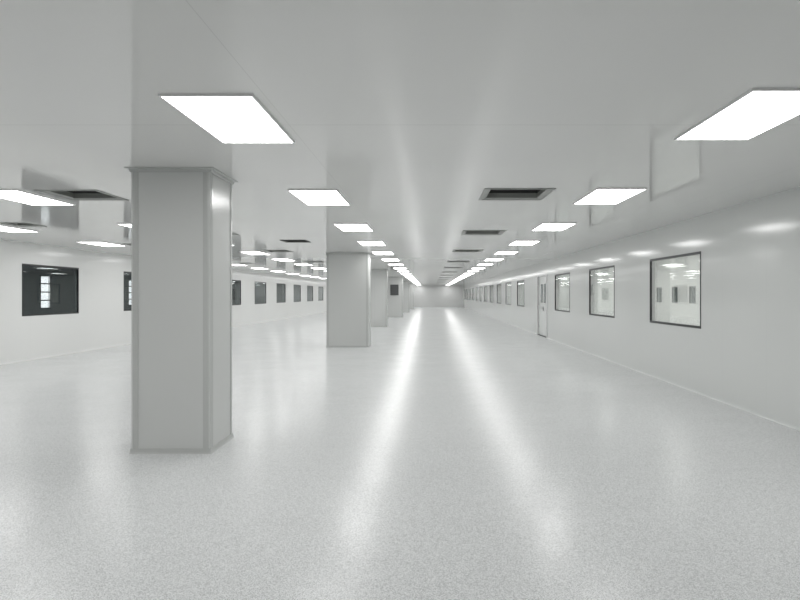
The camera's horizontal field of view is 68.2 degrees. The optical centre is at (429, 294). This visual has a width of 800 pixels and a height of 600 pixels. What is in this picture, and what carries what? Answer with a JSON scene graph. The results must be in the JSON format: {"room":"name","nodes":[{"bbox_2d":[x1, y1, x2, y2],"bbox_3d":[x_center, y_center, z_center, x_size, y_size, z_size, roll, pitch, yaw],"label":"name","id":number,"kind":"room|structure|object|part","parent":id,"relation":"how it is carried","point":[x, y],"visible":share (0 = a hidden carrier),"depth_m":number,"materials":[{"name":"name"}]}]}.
{"room":"clean room","nodes":[
{"label":"clean room","id":0,"kind":"room"},
{"bbox_2d":[0,239,325,362],"bbox_3d":[-9.895,0.160,36.400,0.090,2.880,80.800,0,0,0],"label":"wall","id":1,"kind":"structure","parent":0,"point":[101,320],"depth_m":16.92,"materials":[{"name":"paint"}]},
{"bbox_2d":[22,264,78,315],"bbox_3d":[-9.893,-0.122,15.390,0.102,1.275,2.300,0,0,0],"label":"window","id":2,"kind":"structure","parent":1,"relation":"in","point":[76,269],"depth_m":16.11,"materials":[{"name":"black metal"}]},
{"bbox_2d":[0,312,321,364],"bbox_3d":[-9.844,1.580,36.400,0.012,0.040,80.800,0,0,0],"label":"baseboard","id":3,"kind":"structure","parent":1,"relation":"attached to","point":[320,312],"depth_m":16.55,"materials":[{"name":"paint"}]},
{"bbox_2d":[232,280,240,304],"bbox_3d":[-9.893,-0.122,29.580,0.102,1.275,2.300,0,0,0],"label":"window","id":4,"kind":"structure","parent":1,"relation":"in","point":[232,280],"depth_m":30.69,"materials":[{"name":"grey metal"}]},
{"bbox_2d":[255,282,265,303],"bbox_3d":[-9.893,-0.122,34.310,0.102,1.275,2.300,0,0,0],"label":"window","id":5,"kind":"structure","parent":1,"relation":"in","point":[259,282],"depth_m":35.43,"materials":[{"name":"grey metal"}]},
{"bbox_2d":[277,283,285,302],"bbox_3d":[-9.893,-0.122,39.040,0.102,1.275,2.300,0,0,0],"label":"window","id":6,"kind":"structure","parent":1,"relation":"in","point":[277,283],"depth_m":40.18,"materials":[{"name":"grey metal"}]},
{"bbox_2d":[295,285,300,301],"bbox_3d":[-9.893,-0.122,43.770,0.102,1.275,2.300,0,0,0],"label":"window","id":7,"kind":"structure","parent":1,"relation":"in","point":[299,285],"depth_m":44.89,"materials":[{"name":"grey metal"}]},
{"bbox_2d":[318,286,322,300],"bbox_3d":[-9.893,-0.122,53.230,0.102,1.275,2.300,0,0,0],"label":"window","id":8,"kind":"structure","parent":1,"relation":"in","point":[318,286],"depth_m":52.56,"materials":[{"name":"grey metal"}]},
{"bbox_2d":[23,265,321,314],"bbox_3d":[-13.045,0.160,36.400,0.090,2.880,80.800,0,0,0],"label":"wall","id":9,"kind":"structure","parent":0,"point":[62,279],"depth_m":20.81,"materials":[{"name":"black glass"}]},
{"bbox_2d":[40,275,50,308],"bbox_3d":[-13.043,-0.100,19.960,0.102,1.120,0.560,0,0,0],"label":"window","id":10,"kind":"structure","parent":9,"relation":"in","point":[49,277],"depth_m":20.15,"materials":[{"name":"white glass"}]},
{"bbox_2d":[128,280,130,305],"bbox_3d":[-13.043,-0.100,25.710,0.102,1.120,0.560,0,0,0],"label":"window","id":11,"kind":"structure","parent":9,"relation":"in","point":[128,280],"depth_m":25.43,"materials":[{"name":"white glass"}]},
{"bbox_2d":[0,307,799,599],"bbox_3d":[-2.750,1.650,36.400,20.680,0.100,80.980,0,0,0],"label":"floor","id":12,"kind":"structure","parent":0,"point":[461,453],"depth_m":5.04,"materials":[{"name":"plastic"}]},
{"bbox_2d":[124,167,236,453],"bbox_3d":[-2.618,0.160,6.290,0.895,2.880,0.770,0,0,0],"label":"column","id":13,"kind":"structure","parent":12,"relation":"on","point":[181,217],"depth_m":5.96,"materials":[{"name":"paint"}]},
{"bbox_3d":[-2.982,0.160,5.987,0.075,2.878,0.075,0,0,0],"label":"corner trim","id":14,"kind":"part","parent":13,"relation":"part of","materials":[{"name":"paint"}]},
{"bbox_3d":[-2.252,0.160,5.987,0.075,2.878,0.075,0,0,0],"label":"corner trim","id":15,"kind":"part","parent":13,"relation":"part of","materials":[{"name":"paint"}]},
{"bbox_3d":[-2.252,0.160,6.593,0.075,2.878,0.075,0,0,0],"label":"corner trim","id":16,"kind":"part","parent":13,"relation":"part of","materials":[{"name":"paint"}]},
{"bbox_2d":[325,253,371,346],"bbox_3d":[-2.520,0.160,18.350,1.390,2.880,0.790,0,0,0],"label":"column","id":17,"kind":"structure","parent":12,"relation":"on","point":[348,275],"depth_m":18.00,"materials":[{"name":"paint"}]},
{"bbox_3d":[-3.132,0.160,18.038,0.075,2.878,0.075,0,0,0],"label":"corner trim","id":18,"kind":"part","parent":17,"relation":"part of","materials":[{"name":"paint"}]},
{"bbox_3d":[-1.907,0.160,18.038,0.075,2.878,0.075,0,0,0],"label":"corner trim","id":19,"kind":"part","parent":17,"relation":"part of","materials":[{"name":"paint"}]},
{"bbox_2d":[371,269,387,326],"bbox_3d":[-2.725,0.160,29.950,1.240,2.880,0.790,0,0,0],"label":"column","id":20,"kind":"structure","parent":12,"relation":"on","point":[379,277],"depth_m":29.60,"materials":[{"name":"paint"}]},
{"bbox_3d":[-2.188,0.160,29.637,0.075,2.878,0.075,0,0,0],"label":"corner trim","id":21,"kind":"part","parent":20,"relation":"part of","materials":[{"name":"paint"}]},
{"bbox_2d":[388,277,402,316],"bbox_3d":[-2.570,0.160,42.350,1.350,2.880,0.790,0,0,0],"label":"column","id":22,"kind":"structure","parent":12,"relation":"on","point":[395,302],"depth_m":42.00,"materials":[{"name":"paint"}]},
{"bbox_2d":[390,285,398,294],"bbox_3d":[-2.530,-0.360,41.979,0.580,0.750,0.030,0,0,0],"label":"board","id":23,"kind":"object","parent":22,"relation":"attached to","point":[394,289],"visible":1,"depth_m":41.97,"materials":[{"name":"grey"}]},
{"bbox_2d":[403,281,409,311],"bbox_3d":[-2.550,0.160,54.350,1.390,2.880,0.790,0,0,0],"label":"column","id":24,"kind":"structure","parent":12,"relation":"on","point":[405,283],"depth_m":54.00,"materials":[{"name":"paint"}]},
{"bbox_3d":[-1.938,0.160,54.038,0.075,2.878,0.075,0,0,0],"label":"corner trim","id":25,"kind":"part","parent":24,"relation":"part of","materials":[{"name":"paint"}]},
{"bbox_2d":[409,284,413,308],"bbox_3d":[-2.500,0.160,66.350,1.490,2.880,0.790,0,0,0],"label":"column","id":26,"kind":"structure","parent":12,"relation":"on","point":[411,286],"depth_m":66.00,"materials":[{"name":"paint"}]},
{"bbox_2d":[0,0,799,284],"bbox_3d":[-2.750,-1.310,36.400,20.680,0.060,80.980,0,0,0],"label":"ceiling","id":27,"kind":"structure","parent":0,"point":[409,110],"depth_m":4.14,"materials":[{"name":"paint"}]},
{"bbox_2d":[0,225,39,231],"bbox_3d":[-8.160,-1.272,11.300,0.605,0.018,1.170,0,0,0],"label":"recessed light","id":28,"kind":"object","parent":27,"relation":"in","point":[2,228],"visible":1,"depth_m":11.41,"materials":[{"name":"white plastic"}]},
{"bbox_2d":[0,223,46,226],"bbox_3d":[-7.400,-1.401,10.700,0.550,0.259,0.550,0,0,0],"label":"ceiling vent","id":29,"kind":"object","parent":27,"relation":"in","point":[10,224],"visible":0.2,"depth_m":10.92,"materials":[{"name":"metal"}]},
{"bbox_3d":[-7.400,-1.315,10.700,0.482,0.081,0.482,0,0,0],"label":"frame","id":30,"kind":"part","parent":29,"relation":"part of","materials":[{"name":"metal"}]},
{"bbox_2d":[0,189,74,204],"bbox_3d":[-5.300,-1.272,7.730,0.605,0.018,1.170,0,0,0],"label":"recessed light","id":31,"kind":"object","parent":27,"relation":"in","point":[16,195],"visible":1,"depth_m":7.75,"materials":[{"name":"white plastic"}]},
{"bbox_2d":[34,190,128,200],"bbox_3d":[-4.440,-1.401,7.560,0.770,0.259,0.770,0,0,0],"label":"ceiling vent","id":32,"kind":"object","parent":27,"relation":"in","point":[73,195],"visible":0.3,"depth_m":7.86,"materials":[{"name":"metal"}]},
{"bbox_2d":[76,241,125,245],"bbox_3d":[-8.160,-1.272,14.700,0.605,0.018,1.170,0,0,0],"label":"recessed light","id":33,"kind":"object","parent":27,"relation":"in","point":[99,243],"visible":1,"depth_m":14.52,"materials":[{"name":"white plastic"}]},
{"bbox_2d":[80,242,120,245],"bbox_3d":[-8.160,-1.272,14.700,0.581,0.009,1.146,0,0,0],"label":"diffuser","id":34,"kind":"object","parent":33,"relation":"attached to","point":[93,243],"depth_m":14.54,"materials":[{"name":"white plastic"}]},
{"bbox_2d":[117,223,130,226],"bbox_3d":[-5.300,-1.272,11.130,0.605,0.018,1.170,0,0,0],"label":"recessed light","id":35,"kind":"object","parent":27,"relation":"in","point":[122,224],"visible":0.13,"depth_m":10.60,"materials":[{"name":"white plastic"}]},
{"bbox_2d":[158,93,294,142],"bbox_3d":[-1.425,-1.272,4.330,0.605,0.018,1.170,0,0,0],"label":"recessed light","id":36,"kind":"object","parent":27,"relation":"in","point":[228,117],"visible":1,"depth_m":4.17,"materials":[{"name":"white plastic"}]},
{"bbox_2d":[239,251,270,254],"bbox_3d":[-5.300,-1.272,17.930,0.605,0.018,1.170,0,0,0],"label":"recessed light","id":37,"kind":"object","parent":27,"relation":"in","point":[246,252],"visible":1,"depth_m":17.83,"materials":[{"name":"white plastic"}]},
{"bbox_2d":[243,252,268,254],"bbox_3d":[-5.300,-1.272,17.930,0.581,0.009,1.146,0,0,0],"label":"diffuser","id":38,"kind":"object","parent":37,"relation":"attached to","point":[251,253],"depth_m":18.01,"materials":[{"name":"white plastic"}]},
{"bbox_2d":[261,250,291,251],"bbox_3d":[-4.440,-1.401,17.170,0.770,0.259,0.770,0,0,0],"label":"ceiling vent","id":39,"kind":"object","parent":27,"relation":"in","point":[261,250],"visible":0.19,"depth_m":17.48,"materials":[{"name":"metal"}]},
{"bbox_2d":[273,259,294,260],"bbox_3d":[-5.300,-1.272,21.330,0.605,0.018,1.170,0,0,0],"label":"recessed light","id":40,"kind":"object","parent":27,"relation":"in","point":[273,259],"visible":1,"depth_m":21.37,"materials":[{"name":"white plastic"}]},
{"bbox_2d":[280,240,310,242],"bbox_3d":[-3.190,-1.401,14.000,0.600,0.259,0.600,0,0,0],"label":"ceiling vent","id":41,"kind":"object","parent":27,"relation":"in","point":[286,241],"visible":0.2,"depth_m":14.24,"materials":[{"name":"metal"}]},
{"bbox_3d":[-3.190,-1.315,14.000,0.532,0.081,0.532,0,0,0],"label":"frame","id":42,"kind":"part","parent":41,"relation":"part of","materials":[{"name":"black metal"}]},
{"bbox_2d":[295,264,313,265],"bbox_3d":[-5.300,-1.272,24.730,0.605,0.018,1.170,0,0,0],"label":"recessed light","id":43,"kind":"object","parent":27,"relation":"in","point":[295,264],"visible":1,"depth_m":24.67,"materials":[{"name":"white plastic"}]},
{"bbox_2d":[287,189,349,204],"bbox_3d":[-1.425,-1.272,7.730,0.605,0.018,1.170,0,0,0],"label":"recessed light","id":44,"kind":"object","parent":27,"relation":"in","point":[308,196],"visible":1,"depth_m":7.59,"materials":[{"name":"white plastic"}]},
{"bbox_2d":[333,223,372,230],"bbox_3d":[-1.425,-1.272,11.130,0.605,0.018,1.170,0,0,0],"label":"recessed light","id":45,"kind":"object","parent":27,"relation":"in","point":[343,226],"visible":1,"depth_m":10.91,"materials":[{"name":"white plastic"}]},
{"bbox_2d":[357,241,385,245],"bbox_3d":[-1.425,-1.272,14.530,0.605,0.018,1.170,0,0,0],"label":"recessed light","id":46,"kind":"object","parent":27,"relation":"in","point":[363,243],"visible":0.96,"depth_m":14.52,"materials":[{"name":"white plastic"}]},
{"bbox_2d":[359,242,384,244],"bbox_3d":[-1.425,-1.272,14.530,0.581,0.009,1.146,0,0,0],"label":"diffuser","id":47,"kind":"object","parent":46,"relation":"attached to","point":[362,243],"depth_m":14.52,"materials":[{"name":"white plastic"}]},
{"bbox_2d":[371,251,393,254],"bbox_3d":[-1.425,-1.272,17.930,0.605,0.018,1.170,0,0,0],"label":"recessed light","id":48,"kind":"object","parent":27,"relation":"in","point":[373,252],"visible":1,"depth_m":17.62,"materials":[{"name":"white plastic"}]},
{"bbox_2d":[373,252,393,254],"bbox_3d":[-1.425,-1.272,17.930,0.581,0.009,1.146,0,0,0],"label":"diffuser","id":49,"kind":"object","parent":48,"relation":"attached to","point":[376,253],"depth_m":18.01,"materials":[{"name":"white plastic"}]},
{"bbox_2d":[382,259,399,260],"bbox_3d":[-1.425,-1.272,21.330,0.605,0.018,1.170,0,0,0],"label":"recessed light","id":50,"kind":"object","parent":27,"relation":"in","point":[382,259],"visible":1,"depth_m":21.36,"materials":[{"name":"white plastic"}]},
{"bbox_2d":[452,250,482,251],"bbox_3d":[1.085,-1.401,17.115,0.860,0.259,0.860,0,0,0],"label":"ceiling vent","id":51,"kind":"object","parent":27,"relation":"in","point":[453,250],"visible":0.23,"depth_m":17.45,"materials":[{"name":"metal"}]},
{"bbox_2d":[461,230,506,234],"bbox_3d":[1.085,-1.401,12.095,0.860,0.259,0.860,0,0,0],"label":"ceiling vent","id":52,"kind":"object","parent":27,"relation":"in","point":[464,232],"visible":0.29,"depth_m":12.43,"materials":[{"name":"metal"}]},
{"bbox_2d":[484,258,503,260],"bbox_3d":[2.295,-1.272,21.230,0.605,0.018,1.170,0,0,0],"label":"recessed light","id":53,"kind":"object","parent":27,"relation":"in","point":[487,259],"visible":1,"depth_m":21.06,"materials":[{"name":"white plastic"}]},
{"bbox_2d":[485,259,501,260],"bbox_3d":[2.295,-1.272,21.230,0.581,0.009,1.146,0,0,0],"label":"diffuser","id":54,"kind":"object","parent":53,"relation":"attached to","point":[485,259],"depth_m":21.18,"materials":[{"name":"white plastic"}]},
{"bbox_2d":[494,251,518,254],"bbox_3d":[2.295,-1.272,17.830,0.605,0.018,1.170,0,0,0],"label":"recessed light","id":55,"kind":"object","parent":27,"relation":"in","point":[498,252],"visible":0.96,"depth_m":17.59,"materials":[{"name":"white plastic"}]},
{"bbox_2d":[496,252,516,253],"bbox_3d":[2.295,-1.272,17.830,0.581,0.009,1.146,0,0,0],"label":"diffuser","id":56,"kind":"object","parent":55,"relation":"attached to","point":[496,252],"depth_m":17.63,"materials":[{"name":"white plastic"}]},
{"bbox_2d":[479,188,555,199],"bbox_3d":[1.085,-1.401,7.505,0.860,0.259,0.860,0,0,0],"label":"ceiling vent","id":57,"kind":"object","parent":27,"relation":"in","point":[488,193],"visible":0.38,"depth_m":7.84,"materials":[{"name":"metal"}]},
{"bbox_2d":[509,240,540,244],"bbox_3d":[2.295,-1.272,14.430,0.605,0.018,1.170,0,0,0],"label":"recessed light","id":58,"kind":"object","parent":27,"relation":"in","point":[516,242],"visible":1,"depth_m":14.24,"materials":[{"name":"white plastic"}]},
{"bbox_2d":[531,223,576,230],"bbox_3d":[2.295,-1.272,11.030,0.605,0.018,1.170,0,0,0],"label":"recessed light","id":59,"kind":"object","parent":27,"relation":"in","point":[543,226],"visible":1,"depth_m":10.91,"materials":[{"name":"white plastic"}]},
{"bbox_2d":[573,188,647,203],"bbox_3d":[2.295,-1.272,7.630,0.605,0.018,1.170,0,0,0],"label":"recessed light","id":60,"kind":"object","parent":27,"relation":"in","point":[598,195],"visible":1,"depth_m":7.51,"materials":[{"name":"white plastic"}]},
{"bbox_2d":[674,88,799,139],"bbox_3d":[2.295,-1.272,4.230,0.605,0.018,1.170,0,0,0],"label":"recessed light","id":61,"kind":"object","parent":27,"relation":"in","point":[756,111],"visible":1,"depth_m":4.19,"materials":[{"name":"white plastic"}]},
{"bbox_2d":[414,285,462,306],"bbox_3d":[-2.750,0.160,76.845,20.500,2.880,0.090,0,0,0],"label":"wall","id":62,"kind":"structure","parent":0,"point":[424,295],"depth_m":76.81,"materials":[{"name":"paint"}]},
{"bbox_2d":[558,254,699,325],"bbox_3d":[7.545,0.160,36.400,0.090,2.880,80.800,0,0,0],"label":"wall","id":63,"kind":"structure","parent":0,"point":[681,273],"depth_m":18.71,"materials":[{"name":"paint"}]},
{"bbox_2d":[657,287,661,301],"bbox_3d":[7.543,-0.005,19.300,0.102,0.490,0.400,0,0,0],"label":"window","id":64,"kind":"structure","parent":63,"relation":"in","point":[659,289],"depth_m":19.43,"materials":[{"name":"glass"}]},
{"bbox_2d":[672,287,676,302],"bbox_3d":[7.543,-0.005,18.080,0.102,0.490,0.400,0,0,0],"label":"window","id":65,"kind":"structure","parent":63,"relation":"in","point":[674,290],"depth_m":18.24,"materials":[{"name":"glass"}]},
{"bbox_2d":[674,288,676,301],"bbox_3d":[7.567,-0.005,18.080,0.015,0.450,0.360,0,0,0],"label":"blind","id":66,"kind":"object","parent":65,"relation":"attached to","point":[675,289],"depth_m":18.17,"materials":[{"name":"grey"}]},
{"bbox_2d":[689,286,695,302],"bbox_3d":[7.543,-0.005,16.860,0.102,0.490,0.400,0,0,0],"label":"window","id":67,"kind":"structure","parent":63,"relation":"in","point":[692,289],"depth_m":16.99,"materials":[{"name":"glass"}]},
{"bbox_2d":[692,287,694,302],"bbox_3d":[7.567,-0.005,16.860,0.015,0.450,0.360,0,0,0],"label":"blind","id":68,"kind":"object","parent":67,"relation":"attached to","point":[693,288],"depth_m":16.93,"materials":[{"name":"grey"}]},
{"bbox_2d":[463,187,799,426],"bbox_3d":[4.405,0.160,36.400,0.090,2.880,80.800,0,0,0],"label":"wall","id":69,"kind":"structure","parent":0,"point":[745,352],"depth_m":9.14,"materials":[{"name":"paint"}]},
{"bbox_2d":[484,286,486,301],"bbox_3d":[4.403,-0.080,46.190,0.102,1.250,2.200,0,0,0],"label":"window","id":70,"kind":"structure","parent":69,"relation":"in","point":[485,287],"depth_m":46.46,"materials":[{"name":"clear glass"}]},
{"bbox_3d":[4.374,-0.080,46.190,0.008,1.182,2.164,0,0,0],"label":"pane","id":71,"kind":"part","parent":70,"relation":"part of","materials":[{"name":"clear glass"}]},
{"bbox_2d":[490,285,492,302],"bbox_3d":[4.403,-0.080,41.740,0.102,1.250,2.200,0,0,0],"label":"window","id":72,"kind":"structure","parent":69,"relation":"in","point":[491,286],"depth_m":41.92,"materials":[{"name":"clear glass"}]},
{"bbox_2d":[497,284,500,303],"bbox_3d":[4.403,-0.080,37.290,0.102,1.250,2.200,0,0,0],"label":"window","id":73,"kind":"structure","parent":69,"relation":"in","point":[498,285],"depth_m":37.09,"materials":[{"name":"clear glass"}]},
{"bbox_2d":[506,282,510,304],"bbox_3d":[4.403,-0.080,32.840,0.102,1.250,2.200,0,0,0],"label":"window","id":74,"kind":"structure","parent":69,"relation":"in","point":[508,284],"depth_m":32.85,"materials":[{"name":"clear glass"}]},
{"bbox_2d":[517,280,523,306],"bbox_3d":[4.403,-0.080,28.390,0.102,1.250,2.200,0,0,0],"label":"window","id":75,"kind":"structure","parent":69,"relation":"in","point":[520,284],"depth_m":28.49,"materials":[{"name":"clear glass"}]},
{"bbox_2d":[537,274,546,337],"bbox_3d":[4.397,0.410,22.925,0.115,2.380,1.950,0,0,0],"label":"door","id":76,"kind":"structure","parent":69,"relation":"in","point":[541,279],"depth_m":23.10,"materials":[{"name":"metal"}]},
{"bbox_2d":[555,272,569,311],"bbox_3d":[4.403,-0.080,19.490,0.102,1.250,2.200,0,0,0],"label":"window","id":77,"kind":"structure","parent":69,"relation":"in","point":[557,275],"depth_m":20.57,"materials":[{"name":"black metal"}]},
{"bbox_2d":[589,265,614,317],"bbox_3d":[4.403,-0.080,15.040,0.102,1.250,2.200,0,0,0],"label":"window","id":78,"kind":"structure","parent":69,"relation":"in","point":[590,270],"depth_m":16.11,"materials":[{"name":"black metal"}]},
{"bbox_2d":[464,307,799,430],"bbox_3d":[4.354,1.580,36.400,0.012,0.040,80.800,0,0,0],"label":"baseboard","id":79,"kind":"structure","parent":69,"relation":"attached to","point":[632,368],"depth_m":9.69,"materials":[{"name":"paint"}]},
{"bbox_2d":[650,251,700,328],"bbox_3d":[4.403,-0.080,10.590,0.102,1.250,2.200,0,0,0],"label":"window","id":80,"kind":"structure","parent":69,"relation":"in","point":[652,261],"depth_m":11.49,"materials":[{"name":"metal"}]}
]}

